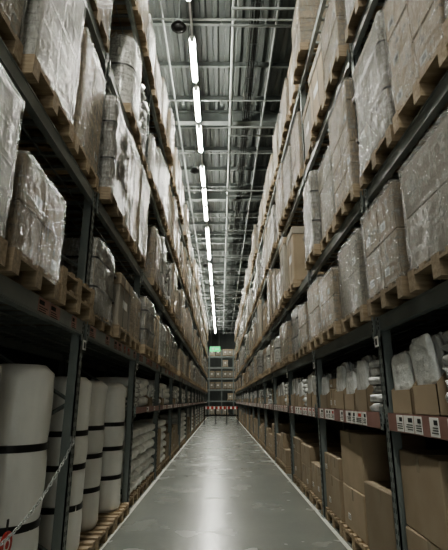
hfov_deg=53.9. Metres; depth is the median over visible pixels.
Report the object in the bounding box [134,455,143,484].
bundle
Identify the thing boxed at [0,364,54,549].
roll
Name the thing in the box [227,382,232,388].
load
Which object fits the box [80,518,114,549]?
wooden pallet
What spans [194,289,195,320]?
load
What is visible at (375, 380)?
textiles
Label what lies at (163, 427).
bundle
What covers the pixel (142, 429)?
bundle
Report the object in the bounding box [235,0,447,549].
rack
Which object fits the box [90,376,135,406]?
bundle
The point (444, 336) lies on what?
textiles
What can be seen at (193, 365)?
load
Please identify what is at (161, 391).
carton
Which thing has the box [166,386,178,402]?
bundle
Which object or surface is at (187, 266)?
load
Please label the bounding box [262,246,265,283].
load
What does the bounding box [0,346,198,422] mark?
wall
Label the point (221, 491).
floor
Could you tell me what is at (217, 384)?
load
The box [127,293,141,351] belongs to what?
load
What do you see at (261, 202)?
load
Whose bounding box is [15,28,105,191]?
load
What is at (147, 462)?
bundle
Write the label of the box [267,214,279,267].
load
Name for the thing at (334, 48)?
load
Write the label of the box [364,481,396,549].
carton
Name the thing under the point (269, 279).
load
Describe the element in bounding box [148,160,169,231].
load
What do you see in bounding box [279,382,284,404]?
carton
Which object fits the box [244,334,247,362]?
load
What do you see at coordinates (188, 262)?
load
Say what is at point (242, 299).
load
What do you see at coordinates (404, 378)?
carton
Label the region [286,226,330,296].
load
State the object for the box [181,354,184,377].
load
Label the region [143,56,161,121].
load
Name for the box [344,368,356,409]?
carton
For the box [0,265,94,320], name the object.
pallets
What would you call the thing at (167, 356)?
load
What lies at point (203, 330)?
load
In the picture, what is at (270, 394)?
textiles
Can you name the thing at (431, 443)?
wall
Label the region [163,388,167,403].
bundle
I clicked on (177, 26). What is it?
dome camera
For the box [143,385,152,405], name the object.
carton
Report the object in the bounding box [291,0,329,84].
load
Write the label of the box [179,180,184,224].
load
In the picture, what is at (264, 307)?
load
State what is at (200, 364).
load
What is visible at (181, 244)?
load
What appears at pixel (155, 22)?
ceiling beams
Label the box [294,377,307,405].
carton
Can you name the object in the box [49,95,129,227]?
load
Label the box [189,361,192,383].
load
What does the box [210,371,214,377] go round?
load
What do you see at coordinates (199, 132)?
lamp
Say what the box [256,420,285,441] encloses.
wooden pallet
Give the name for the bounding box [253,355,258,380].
load
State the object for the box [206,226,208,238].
lamp
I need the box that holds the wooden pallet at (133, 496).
[120,489,137,504]
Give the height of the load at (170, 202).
1.284 m
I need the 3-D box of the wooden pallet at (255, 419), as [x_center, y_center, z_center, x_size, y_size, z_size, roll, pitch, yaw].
[1.853,6.428,18.528,1.200,0.786,0.800,0,-16,0]
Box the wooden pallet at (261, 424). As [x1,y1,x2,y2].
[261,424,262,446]
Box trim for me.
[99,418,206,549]
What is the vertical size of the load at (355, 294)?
0.910 m
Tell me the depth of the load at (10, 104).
2.44 m
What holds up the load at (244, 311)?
on the rack at (394, 329)
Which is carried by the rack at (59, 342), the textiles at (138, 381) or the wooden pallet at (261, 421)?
the textiles at (138, 381)
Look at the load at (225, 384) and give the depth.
48.63 m
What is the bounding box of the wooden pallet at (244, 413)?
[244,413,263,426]
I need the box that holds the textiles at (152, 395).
[151,389,154,405]
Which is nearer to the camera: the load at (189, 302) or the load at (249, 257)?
the load at (189, 302)
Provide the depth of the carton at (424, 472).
3.06 m
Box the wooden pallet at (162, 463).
[160,460,164,471]
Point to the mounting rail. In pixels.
(189, 1)
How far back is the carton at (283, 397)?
9.98 m
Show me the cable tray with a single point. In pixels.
(251, 1)
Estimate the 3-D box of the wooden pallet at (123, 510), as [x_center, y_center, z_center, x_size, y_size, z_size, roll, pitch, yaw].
[-1.904,3.106,5.694,1.200,0.144,0.800,0,-16,0]
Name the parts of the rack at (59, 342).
price label strip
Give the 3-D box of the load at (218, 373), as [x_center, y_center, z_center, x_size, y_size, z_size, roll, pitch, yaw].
[-0.653,11.170,49.407,0.640,0.784,1.020,0,-16,0]
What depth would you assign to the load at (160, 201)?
8.99 m
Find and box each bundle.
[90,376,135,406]
[120,462,133,498]
[122,428,136,462]
[124,424,148,451]
[124,425,145,453]
[124,427,139,457]
[125,423,152,448]
[128,377,148,405]
[130,458,139,489]
[133,419,164,439]
[133,422,154,446]
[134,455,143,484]
[137,383,144,405]
[138,452,147,479]
[140,418,165,438]
[143,450,150,476]
[146,447,154,472]
[147,379,154,391]
[159,414,177,424]
[160,383,166,402]
[160,440,165,459]
[160,442,162,462]
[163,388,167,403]
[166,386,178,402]
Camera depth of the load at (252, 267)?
18.75 m
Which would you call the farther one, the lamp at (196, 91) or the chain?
the lamp at (196, 91)
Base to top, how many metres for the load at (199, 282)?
1.037 m
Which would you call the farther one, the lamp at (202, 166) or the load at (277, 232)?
the lamp at (202, 166)
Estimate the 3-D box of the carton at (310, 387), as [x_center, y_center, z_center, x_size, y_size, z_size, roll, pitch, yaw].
[1.629,1.827,7.049,0.560,0.570,0.379,0,-16,0]
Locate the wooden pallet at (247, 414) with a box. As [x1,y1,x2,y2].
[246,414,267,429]
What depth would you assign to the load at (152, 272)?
8.27 m
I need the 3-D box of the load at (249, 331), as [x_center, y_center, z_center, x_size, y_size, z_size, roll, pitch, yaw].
[1.769,3.223,20.445,1.208,1.160,0.800,0,-16,0]
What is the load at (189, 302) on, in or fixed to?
on the rack at (59, 342)
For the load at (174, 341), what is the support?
on the rack at (59, 342)
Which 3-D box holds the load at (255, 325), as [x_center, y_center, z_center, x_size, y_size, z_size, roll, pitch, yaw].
[1.745,2.338,16.884,1.241,0.912,0.801,0,-16,-2]
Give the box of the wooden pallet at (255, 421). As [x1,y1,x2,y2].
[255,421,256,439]
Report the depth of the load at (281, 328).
9.69 m
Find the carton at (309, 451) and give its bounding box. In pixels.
[301,443,340,500]
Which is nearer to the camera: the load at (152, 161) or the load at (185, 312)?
the load at (152, 161)
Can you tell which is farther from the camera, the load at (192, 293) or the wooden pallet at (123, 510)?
the load at (192, 293)
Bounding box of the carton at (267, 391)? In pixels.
[266,388,270,403]
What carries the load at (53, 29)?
on the rack at (59, 342)
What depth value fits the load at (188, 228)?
17.08 m
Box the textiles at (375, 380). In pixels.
[368,359,383,411]
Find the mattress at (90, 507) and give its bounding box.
[81,380,107,531]
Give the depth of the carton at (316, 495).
6.48 m
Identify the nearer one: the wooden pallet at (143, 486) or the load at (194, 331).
the wooden pallet at (143, 486)
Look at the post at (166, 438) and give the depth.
10.83 m
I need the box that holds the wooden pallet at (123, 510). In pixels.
[98,502,129,529]
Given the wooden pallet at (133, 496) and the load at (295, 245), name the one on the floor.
the wooden pallet at (133, 496)
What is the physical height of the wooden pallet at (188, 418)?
0.826 m
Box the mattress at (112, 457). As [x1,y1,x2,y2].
[98,383,126,512]
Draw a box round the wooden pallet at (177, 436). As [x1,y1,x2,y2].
[176,425,178,452]
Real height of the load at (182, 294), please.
1.287 m
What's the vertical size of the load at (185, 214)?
1.162 m
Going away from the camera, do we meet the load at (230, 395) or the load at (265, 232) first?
the load at (265, 232)
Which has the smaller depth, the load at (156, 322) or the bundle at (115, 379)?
the bundle at (115, 379)
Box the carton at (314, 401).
[311,373,326,407]
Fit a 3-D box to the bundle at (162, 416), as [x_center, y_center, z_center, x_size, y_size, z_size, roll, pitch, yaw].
[-1.758,4.784,14.435,0.718,0.472,0.469,0,-16,0]
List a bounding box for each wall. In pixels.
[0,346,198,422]
[207,333,239,412]
[245,388,447,448]
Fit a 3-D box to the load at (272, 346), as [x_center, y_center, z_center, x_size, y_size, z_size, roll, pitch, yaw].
[1.830,2.093,11.341,1.242,0.787,0.802,0,-16,0]
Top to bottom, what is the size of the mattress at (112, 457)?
1.580 m
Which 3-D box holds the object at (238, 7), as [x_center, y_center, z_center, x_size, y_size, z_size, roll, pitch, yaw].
[1.100,-0.248,29.843,2.200,0.971,50.893,0,-16,0]
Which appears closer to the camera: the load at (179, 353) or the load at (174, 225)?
the load at (174, 225)
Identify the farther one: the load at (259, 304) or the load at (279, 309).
the load at (259, 304)
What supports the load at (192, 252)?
on the rack at (59, 342)
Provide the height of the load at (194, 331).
1.160 m
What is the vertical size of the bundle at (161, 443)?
0.472 m
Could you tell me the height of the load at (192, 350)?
1.019 m
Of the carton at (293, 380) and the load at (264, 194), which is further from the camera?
the load at (264, 194)
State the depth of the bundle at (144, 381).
7.99 m
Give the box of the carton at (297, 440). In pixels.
[293,436,340,489]
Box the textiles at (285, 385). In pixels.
[284,384,287,404]
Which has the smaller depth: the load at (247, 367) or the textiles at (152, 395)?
the textiles at (152, 395)
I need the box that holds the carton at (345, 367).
[335,362,356,409]
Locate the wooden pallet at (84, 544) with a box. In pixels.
[77,540,95,549]
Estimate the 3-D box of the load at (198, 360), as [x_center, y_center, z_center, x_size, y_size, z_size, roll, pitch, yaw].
[-1.952,4.232,24.120,1.200,1.034,0.800,0,-16,0]
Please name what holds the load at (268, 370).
on the rack at (394, 329)
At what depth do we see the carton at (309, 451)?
7.15 m
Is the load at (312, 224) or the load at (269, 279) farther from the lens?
the load at (269, 279)
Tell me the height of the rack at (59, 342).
8.100 m
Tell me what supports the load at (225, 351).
on the rack at (209, 356)
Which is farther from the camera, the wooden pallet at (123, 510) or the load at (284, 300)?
the load at (284, 300)
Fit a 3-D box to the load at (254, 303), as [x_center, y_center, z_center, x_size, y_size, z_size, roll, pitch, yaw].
[1.781,0.663,17.364,1.240,1.037,0.819,0,-16,-1]
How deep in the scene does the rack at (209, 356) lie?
48.77 m
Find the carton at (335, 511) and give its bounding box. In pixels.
[324,452,345,536]
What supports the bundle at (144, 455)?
on the wooden pallet at (143, 486)
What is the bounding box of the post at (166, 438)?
[163,433,169,465]
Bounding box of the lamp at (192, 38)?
[189,20,197,82]
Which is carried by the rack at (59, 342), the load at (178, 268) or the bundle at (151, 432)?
the load at (178, 268)
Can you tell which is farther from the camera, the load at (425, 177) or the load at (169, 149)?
the load at (169, 149)
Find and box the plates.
[82,336,378,392]
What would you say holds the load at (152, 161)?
on the rack at (59, 342)
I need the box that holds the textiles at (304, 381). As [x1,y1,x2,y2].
[302,379,307,405]
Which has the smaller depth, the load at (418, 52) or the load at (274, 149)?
the load at (418, 52)
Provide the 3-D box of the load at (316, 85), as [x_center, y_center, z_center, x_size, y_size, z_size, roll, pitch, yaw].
[1.854,-2.532,6.142,1.200,1.034,0.800,0,-16,-2]
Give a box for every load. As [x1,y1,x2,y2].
[0,0,26,64]
[0,66,25,266]
[0,150,65,301]
[0,236,116,335]
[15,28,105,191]
[17,0,86,142]
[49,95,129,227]
[61,131,139,250]
[82,0,111,52]
[96,32,141,144]
[105,165,149,268]
[110,0,148,51]
[110,273,132,345]
[113,0,135,5]
[115,226,161,294]
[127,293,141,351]
[136,13,156,89]
[137,83,148,173]
[137,296,155,357]
[140,236,167,303]
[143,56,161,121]
[147,134,158,198]
[148,148,165,216]
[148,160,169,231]
[148,312,159,361]
[149,77,168,145]
[149,262,170,312]
[154,108,174,165]
[155,263,177,318]
[155,323,166,365]
[158,186,172,246]
[161,325,170,368]
[166,223,180,266]
[167,197,177,256]
[167,333,172,370]
[168,143,174,184]
[168,148,178,198]
[169,250,180,275]
[171,341,176,373]
[174,341,177,374]
[176,161,181,211]
[176,291,181,329]
[177,242,183,282]
[177,247,186,288]
[177,289,184,333]
[177,349,182,376]
[178,204,188,242]
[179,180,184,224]
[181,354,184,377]
[183,355,186,379]
[184,307,189,344]
[184,309,187,341]
[185,263,189,295]
[185,277,193,309]
[187,228,189,258]
[187,261,190,300]
[187,321,191,346]
[187,356,188,381]
[188,270,191,305]
[188,362,190,382]
[189,238,190,265]
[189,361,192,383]
[190,328,193,351]
[191,244,193,271]
[193,259,196,281]
[193,330,196,355]
[193,365,195,384]
[194,266,198,290]
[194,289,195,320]
[194,335,197,357]
[196,300,197,326]
[197,342,199,362]
[198,282,199,302]
[199,348,201,365]
[203,330,204,346]
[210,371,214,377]
[210,382,214,388]
[215,371,220,377]
[215,382,220,388]
[222,349,227,355]
[222,360,227,366]
[222,371,227,377]
[222,382,227,388]
[227,371,232,377]
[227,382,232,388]
[227,393,232,400]
[228,349,232,355]
[239,304,240,321]
[240,320,241,342]
[241,289,243,309]
[241,347,244,368]
[242,349,244,366]
[243,311,244,335]
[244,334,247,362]
[245,269,252,291]
[246,294,249,324]
[246,336,249,359]
[246,366,250,385]
[247,295,249,321]
[248,257,253,282]
[248,261,252,287]
[249,288,251,318]
[249,331,250,357]
[249,366,250,384]
[251,230,255,265]
[251,249,253,272]
[251,317,255,351]
[251,363,253,382]
[252,281,254,311]
[253,224,263,259]
[253,277,256,306]
[253,323,256,348]
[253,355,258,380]
[254,273,258,301]
[255,253,266,296]
[256,350,262,378]
[257,216,263,242]
[257,300,266,343]
[259,199,263,233]
[260,256,266,290]
[261,352,263,377]
[262,183,266,224]
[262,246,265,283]
[262,302,267,335]
[263,228,278,276]
[263,348,267,376]
[265,168,275,211]
[265,345,271,374]
[266,269,274,326]
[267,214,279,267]
[268,154,275,198]
[269,205,279,257]
[270,339,275,372]
[272,121,284,183]
[272,269,290,320]
[273,336,280,370]
[275,180,289,246]
[276,108,290,163]
[276,163,303,231]
[276,272,304,314]
[279,237,307,306]
[279,323,285,367]
[280,78,295,142]
[282,146,303,216]
[282,321,293,364]
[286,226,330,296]
[288,50,308,117]
[290,111,320,197]
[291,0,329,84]
[291,305,302,360]
[298,302,313,356]
[302,90,329,170]
[302,170,346,269]
[307,276,342,350]
[308,41,329,140]
[316,145,361,251]
[318,266,346,342]
[321,0,362,103]
[327,78,401,227]
[337,228,447,332]
[343,0,384,42]
[352,10,439,188]
[360,179,447,316]
[382,0,447,134]
[400,107,447,292]
[442,0,447,46]
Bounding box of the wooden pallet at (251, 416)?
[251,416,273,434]
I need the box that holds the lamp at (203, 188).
[202,187,206,204]
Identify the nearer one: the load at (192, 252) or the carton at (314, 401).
the carton at (314, 401)
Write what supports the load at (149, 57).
on the rack at (59, 342)
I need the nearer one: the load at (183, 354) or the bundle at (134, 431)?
the bundle at (134, 431)
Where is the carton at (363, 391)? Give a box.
[355,355,378,410]
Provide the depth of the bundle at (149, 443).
8.29 m
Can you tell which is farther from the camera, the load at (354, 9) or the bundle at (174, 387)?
the bundle at (174, 387)
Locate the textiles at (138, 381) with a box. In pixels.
[134,379,140,406]
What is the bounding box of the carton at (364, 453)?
[340,430,426,549]
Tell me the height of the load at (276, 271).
1.160 m
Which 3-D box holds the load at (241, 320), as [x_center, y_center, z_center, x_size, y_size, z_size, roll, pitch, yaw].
[1.660,3.706,28.729,1.208,1.410,0.800,0,-16,-2]
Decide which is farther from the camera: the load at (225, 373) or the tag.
the load at (225, 373)
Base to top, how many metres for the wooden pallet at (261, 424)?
0.706 m
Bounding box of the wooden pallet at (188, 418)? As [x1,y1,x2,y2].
[187,417,189,437]
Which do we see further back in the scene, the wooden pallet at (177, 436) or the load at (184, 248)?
the load at (184, 248)
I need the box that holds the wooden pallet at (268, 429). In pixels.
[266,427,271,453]
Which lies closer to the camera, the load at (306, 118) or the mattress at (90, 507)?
the mattress at (90, 507)
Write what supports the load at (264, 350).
on the rack at (394, 329)
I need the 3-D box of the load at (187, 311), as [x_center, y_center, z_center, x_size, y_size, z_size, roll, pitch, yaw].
[-1.915,1.891,16.365,1.248,1.287,0.800,0,-16,1]
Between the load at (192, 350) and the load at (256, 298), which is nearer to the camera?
the load at (256, 298)
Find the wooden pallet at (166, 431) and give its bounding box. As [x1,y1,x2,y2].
[164,427,172,458]
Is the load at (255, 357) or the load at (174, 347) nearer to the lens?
the load at (174, 347)
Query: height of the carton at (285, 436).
0.786 m
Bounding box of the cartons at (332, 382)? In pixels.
[329,378,336,408]
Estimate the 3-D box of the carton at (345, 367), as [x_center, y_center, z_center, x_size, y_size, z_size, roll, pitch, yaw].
[1.642,1.319,5.260,0.560,0.564,0.379,0,-16,0]
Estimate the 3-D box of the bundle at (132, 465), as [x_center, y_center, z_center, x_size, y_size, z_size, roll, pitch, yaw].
[-1.699,3.021,6.512,0.717,0.472,0.476,0,-16,0]
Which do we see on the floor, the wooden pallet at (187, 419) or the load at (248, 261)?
the wooden pallet at (187, 419)
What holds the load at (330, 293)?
on the rack at (394, 329)
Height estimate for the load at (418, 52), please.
1.160 m
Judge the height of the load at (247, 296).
1.410 m
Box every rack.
[0,0,207,549]
[207,350,235,414]
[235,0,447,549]
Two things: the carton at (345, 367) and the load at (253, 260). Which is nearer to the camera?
the carton at (345, 367)
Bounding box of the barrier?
[204,406,238,423]
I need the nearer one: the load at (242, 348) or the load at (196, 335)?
the load at (196, 335)
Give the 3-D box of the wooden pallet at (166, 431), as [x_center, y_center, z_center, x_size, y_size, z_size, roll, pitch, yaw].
[-1.999,4.540,11.901,1.200,0.786,0.800,0,-16,0]
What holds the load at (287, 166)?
on the rack at (394, 329)
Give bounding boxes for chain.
[0,436,74,545]
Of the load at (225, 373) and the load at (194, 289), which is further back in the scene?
the load at (225, 373)
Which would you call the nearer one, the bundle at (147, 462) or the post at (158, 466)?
the bundle at (147, 462)
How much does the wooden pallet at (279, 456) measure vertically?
0.706 m
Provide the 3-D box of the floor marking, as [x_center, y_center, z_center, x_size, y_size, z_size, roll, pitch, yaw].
[1.219,6.786,18.352,0.050,0.002,49.000,0,-16,0]
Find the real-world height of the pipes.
0.750 m
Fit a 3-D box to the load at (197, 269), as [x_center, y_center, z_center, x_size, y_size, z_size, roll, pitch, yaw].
[-1.917,0.180,22.468,1.248,1.162,0.800,0,-16,0]
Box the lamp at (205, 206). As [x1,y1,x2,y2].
[204,204,207,220]
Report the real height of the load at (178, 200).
1.285 m
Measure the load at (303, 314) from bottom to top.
0.785 m
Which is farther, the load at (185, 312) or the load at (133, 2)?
the load at (185, 312)
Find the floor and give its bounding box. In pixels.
[99,413,352,549]
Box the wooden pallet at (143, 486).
[136,480,146,497]
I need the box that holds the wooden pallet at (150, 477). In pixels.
[145,472,153,487]
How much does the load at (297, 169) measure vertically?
1.285 m
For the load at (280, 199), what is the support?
on the rack at (394, 329)
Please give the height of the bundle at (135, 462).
0.472 m
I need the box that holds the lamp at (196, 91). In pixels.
[194,86,200,121]
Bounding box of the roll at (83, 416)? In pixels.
[38,376,91,549]
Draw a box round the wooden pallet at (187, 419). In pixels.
[187,419,188,439]
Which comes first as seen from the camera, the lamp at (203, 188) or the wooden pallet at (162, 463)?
the wooden pallet at (162, 463)
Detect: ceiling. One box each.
[147,0,296,326]
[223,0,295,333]
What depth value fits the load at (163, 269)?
9.24 m
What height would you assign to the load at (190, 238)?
1.034 m
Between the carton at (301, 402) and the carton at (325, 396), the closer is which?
the carton at (325, 396)
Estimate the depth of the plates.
4.06 m
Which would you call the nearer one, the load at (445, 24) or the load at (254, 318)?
the load at (445, 24)
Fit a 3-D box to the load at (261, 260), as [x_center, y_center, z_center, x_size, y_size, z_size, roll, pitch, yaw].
[1.828,-0.085,14.762,1.228,1.049,0.827,0,-16,1]
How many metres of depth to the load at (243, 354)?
26.13 m
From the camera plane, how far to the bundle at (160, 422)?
9.97 m
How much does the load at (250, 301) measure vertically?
1.268 m
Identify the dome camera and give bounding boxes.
[171,0,186,33]
[190,144,199,173]
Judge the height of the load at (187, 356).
0.910 m
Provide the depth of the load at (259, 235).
15.28 m
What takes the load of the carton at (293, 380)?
on the rack at (394, 329)
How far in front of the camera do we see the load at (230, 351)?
49.64 m
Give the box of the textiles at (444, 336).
[440,330,447,402]
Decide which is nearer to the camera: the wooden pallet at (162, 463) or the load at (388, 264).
the load at (388, 264)
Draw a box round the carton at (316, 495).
[311,461,322,514]
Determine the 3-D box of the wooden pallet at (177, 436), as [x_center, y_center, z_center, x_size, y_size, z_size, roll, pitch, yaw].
[-2.011,5.015,13.569,1.200,0.786,0.800,0,-16,0]
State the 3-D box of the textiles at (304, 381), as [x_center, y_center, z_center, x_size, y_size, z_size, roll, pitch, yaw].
[1.653,1.987,7.443,0.648,0.458,0.430,0,-16,0]
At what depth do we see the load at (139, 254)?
6.88 m
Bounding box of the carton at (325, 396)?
[320,373,335,407]
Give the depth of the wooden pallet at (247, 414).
23.81 m
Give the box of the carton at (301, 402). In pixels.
[298,382,306,406]
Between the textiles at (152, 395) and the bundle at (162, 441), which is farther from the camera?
the bundle at (162, 441)
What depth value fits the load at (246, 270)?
21.88 m
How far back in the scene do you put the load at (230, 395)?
48.30 m
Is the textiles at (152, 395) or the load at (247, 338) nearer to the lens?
the textiles at (152, 395)
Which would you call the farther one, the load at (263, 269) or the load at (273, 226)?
the load at (263, 269)
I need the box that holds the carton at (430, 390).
[409,331,447,416]
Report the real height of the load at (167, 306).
1.049 m
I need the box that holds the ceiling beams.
[152,20,292,329]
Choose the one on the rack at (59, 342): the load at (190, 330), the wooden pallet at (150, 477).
the load at (190, 330)
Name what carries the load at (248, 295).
on the rack at (394, 329)
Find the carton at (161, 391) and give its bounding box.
[159,389,163,404]
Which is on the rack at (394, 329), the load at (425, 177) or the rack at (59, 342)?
the load at (425, 177)
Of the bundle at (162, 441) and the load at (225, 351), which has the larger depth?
the load at (225, 351)
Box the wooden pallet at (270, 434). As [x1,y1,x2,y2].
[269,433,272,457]
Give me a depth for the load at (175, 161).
11.95 m
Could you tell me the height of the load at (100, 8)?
1.160 m
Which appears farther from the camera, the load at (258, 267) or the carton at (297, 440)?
the load at (258, 267)
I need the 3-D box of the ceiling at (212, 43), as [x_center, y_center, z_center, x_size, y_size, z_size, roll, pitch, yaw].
[-0.105,-1.396,27.952,5.960,0.200,63.000,0,-16,0]
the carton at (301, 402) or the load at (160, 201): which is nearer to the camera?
the carton at (301, 402)
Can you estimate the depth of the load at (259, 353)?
14.58 m
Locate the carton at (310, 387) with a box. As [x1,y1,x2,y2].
[306,371,335,406]
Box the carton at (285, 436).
[281,432,333,473]
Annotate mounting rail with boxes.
[189,1,215,334]
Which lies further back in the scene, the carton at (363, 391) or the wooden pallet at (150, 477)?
the wooden pallet at (150, 477)
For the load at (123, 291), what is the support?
on the rack at (59, 342)
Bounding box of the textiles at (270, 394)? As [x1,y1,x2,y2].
[269,389,271,403]
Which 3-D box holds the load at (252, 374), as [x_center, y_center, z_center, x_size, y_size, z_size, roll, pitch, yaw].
[1.766,4.075,18.299,1.248,0.787,0.831,0,-16,-1]
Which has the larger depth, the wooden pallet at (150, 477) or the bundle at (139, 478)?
the wooden pallet at (150, 477)
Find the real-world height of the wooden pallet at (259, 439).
0.586 m
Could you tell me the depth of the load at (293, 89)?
8.37 m
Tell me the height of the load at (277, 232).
1.410 m
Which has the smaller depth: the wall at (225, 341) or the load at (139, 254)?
the load at (139, 254)
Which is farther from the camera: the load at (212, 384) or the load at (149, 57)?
the load at (212, 384)
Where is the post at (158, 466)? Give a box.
[151,428,160,475]
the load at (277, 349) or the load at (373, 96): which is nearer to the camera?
the load at (373, 96)
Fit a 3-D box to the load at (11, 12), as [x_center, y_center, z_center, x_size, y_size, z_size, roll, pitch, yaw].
[-1.869,-1.984,2.530,1.207,1.160,0.800,0,-16,-1]
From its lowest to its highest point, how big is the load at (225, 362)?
0.784 m
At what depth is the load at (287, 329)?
8.49 m
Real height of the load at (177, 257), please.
1.037 m
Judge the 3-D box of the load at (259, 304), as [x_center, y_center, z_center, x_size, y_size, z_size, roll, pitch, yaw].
[1.765,1.624,15.286,1.200,1.409,0.800,0,-16,-1]
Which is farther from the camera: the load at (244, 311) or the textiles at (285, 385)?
the load at (244, 311)
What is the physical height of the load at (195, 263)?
0.910 m
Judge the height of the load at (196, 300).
1.285 m
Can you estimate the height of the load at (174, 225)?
1.412 m
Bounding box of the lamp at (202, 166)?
[200,152,204,186]
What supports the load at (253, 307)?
on the rack at (394, 329)
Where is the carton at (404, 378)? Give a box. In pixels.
[391,350,415,414]
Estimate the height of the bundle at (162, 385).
0.528 m
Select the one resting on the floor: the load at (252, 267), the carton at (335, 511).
the carton at (335, 511)
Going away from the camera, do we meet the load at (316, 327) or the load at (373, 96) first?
the load at (373, 96)
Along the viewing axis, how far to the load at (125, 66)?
6.20 m
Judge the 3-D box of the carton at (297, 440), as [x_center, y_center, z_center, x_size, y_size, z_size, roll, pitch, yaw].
[1.929,3.450,8.147,1.200,0.826,0.800,0,-16,0]
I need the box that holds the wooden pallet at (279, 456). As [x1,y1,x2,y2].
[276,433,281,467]
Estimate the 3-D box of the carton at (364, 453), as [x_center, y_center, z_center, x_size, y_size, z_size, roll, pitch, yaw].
[1.954,2.309,4.763,1.200,1.166,0.800,0,-16,0]
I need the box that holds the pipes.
[152,0,293,334]
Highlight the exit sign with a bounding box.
[210,346,219,350]
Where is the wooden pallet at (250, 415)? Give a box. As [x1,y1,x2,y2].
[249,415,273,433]
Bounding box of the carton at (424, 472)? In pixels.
[399,449,447,549]
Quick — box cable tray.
[226,0,263,331]
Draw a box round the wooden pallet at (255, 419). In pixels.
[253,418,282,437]
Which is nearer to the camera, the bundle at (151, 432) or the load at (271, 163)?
the bundle at (151, 432)
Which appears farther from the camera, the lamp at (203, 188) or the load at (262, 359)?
the lamp at (203, 188)
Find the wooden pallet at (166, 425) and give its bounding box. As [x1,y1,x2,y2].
[163,424,175,456]
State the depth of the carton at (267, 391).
13.38 m
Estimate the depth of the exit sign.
43.61 m
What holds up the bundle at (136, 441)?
on the bundle at (135, 462)
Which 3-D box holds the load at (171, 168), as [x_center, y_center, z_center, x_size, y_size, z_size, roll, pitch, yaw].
[-1.915,-3.075,11.263,1.207,1.285,0.800,0,-16,1]
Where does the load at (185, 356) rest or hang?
on the rack at (59, 342)
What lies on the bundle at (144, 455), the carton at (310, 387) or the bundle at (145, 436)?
the bundle at (145, 436)
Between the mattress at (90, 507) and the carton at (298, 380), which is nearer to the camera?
the mattress at (90, 507)
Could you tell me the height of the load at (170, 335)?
0.910 m
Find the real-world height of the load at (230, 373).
0.784 m
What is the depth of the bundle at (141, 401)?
7.64 m
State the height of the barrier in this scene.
1.120 m
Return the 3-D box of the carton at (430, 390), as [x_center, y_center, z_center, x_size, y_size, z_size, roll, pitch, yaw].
[1.655,0.685,3.072,0.567,0.572,0.378,0,-16,0]
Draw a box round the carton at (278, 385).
[277,385,279,404]
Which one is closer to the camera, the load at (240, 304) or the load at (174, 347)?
the load at (174, 347)
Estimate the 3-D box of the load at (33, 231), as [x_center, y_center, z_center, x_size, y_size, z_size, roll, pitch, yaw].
[-1.805,-0.296,2.952,1.208,0.785,0.800,0,-16,-2]
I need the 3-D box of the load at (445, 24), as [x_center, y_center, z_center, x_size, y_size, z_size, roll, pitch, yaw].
[1.856,-2.016,2.284,1.237,1.287,0.816,0,-16,-1]
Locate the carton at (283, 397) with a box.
[281,381,287,404]
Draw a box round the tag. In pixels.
[0,519,11,549]
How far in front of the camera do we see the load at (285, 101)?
9.02 m
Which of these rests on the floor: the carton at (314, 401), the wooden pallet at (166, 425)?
the wooden pallet at (166, 425)
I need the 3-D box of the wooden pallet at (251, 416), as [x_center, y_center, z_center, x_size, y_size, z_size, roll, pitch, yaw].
[1.841,6.911,20.297,1.200,0.826,0.800,0,-16,0]
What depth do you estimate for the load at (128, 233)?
6.08 m
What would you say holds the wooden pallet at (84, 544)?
on the floor
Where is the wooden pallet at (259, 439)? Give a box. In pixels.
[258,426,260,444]
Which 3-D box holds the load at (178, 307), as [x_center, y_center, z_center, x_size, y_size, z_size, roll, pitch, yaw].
[-1.886,1.035,12.900,1.208,1.035,0.800,0,-16,-1]
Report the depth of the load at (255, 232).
16.71 m
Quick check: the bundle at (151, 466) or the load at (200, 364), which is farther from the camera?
the load at (200, 364)
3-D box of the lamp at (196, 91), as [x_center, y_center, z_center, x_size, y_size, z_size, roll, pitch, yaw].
[-0.754,-5.179,12.544,0.129,0.965,1.380,0,-16,0]
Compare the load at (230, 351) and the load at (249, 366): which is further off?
the load at (230, 351)
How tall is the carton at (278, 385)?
0.521 m
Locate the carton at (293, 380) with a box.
[291,376,306,405]
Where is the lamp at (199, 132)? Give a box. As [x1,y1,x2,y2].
[197,103,202,152]
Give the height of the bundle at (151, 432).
0.471 m
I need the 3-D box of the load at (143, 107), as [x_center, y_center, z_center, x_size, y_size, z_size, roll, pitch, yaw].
[-1.890,-2.453,7.269,1.229,1.299,0.834,0,-16,0]
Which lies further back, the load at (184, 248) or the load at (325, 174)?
the load at (184, 248)
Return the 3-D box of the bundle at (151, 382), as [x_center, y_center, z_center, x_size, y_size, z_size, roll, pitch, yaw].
[-1.760,2.526,9.481,0.719,0.541,0.511,0,-16,0]
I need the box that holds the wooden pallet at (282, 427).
[272,423,315,459]
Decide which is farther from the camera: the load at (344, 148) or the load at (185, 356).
the load at (185, 356)

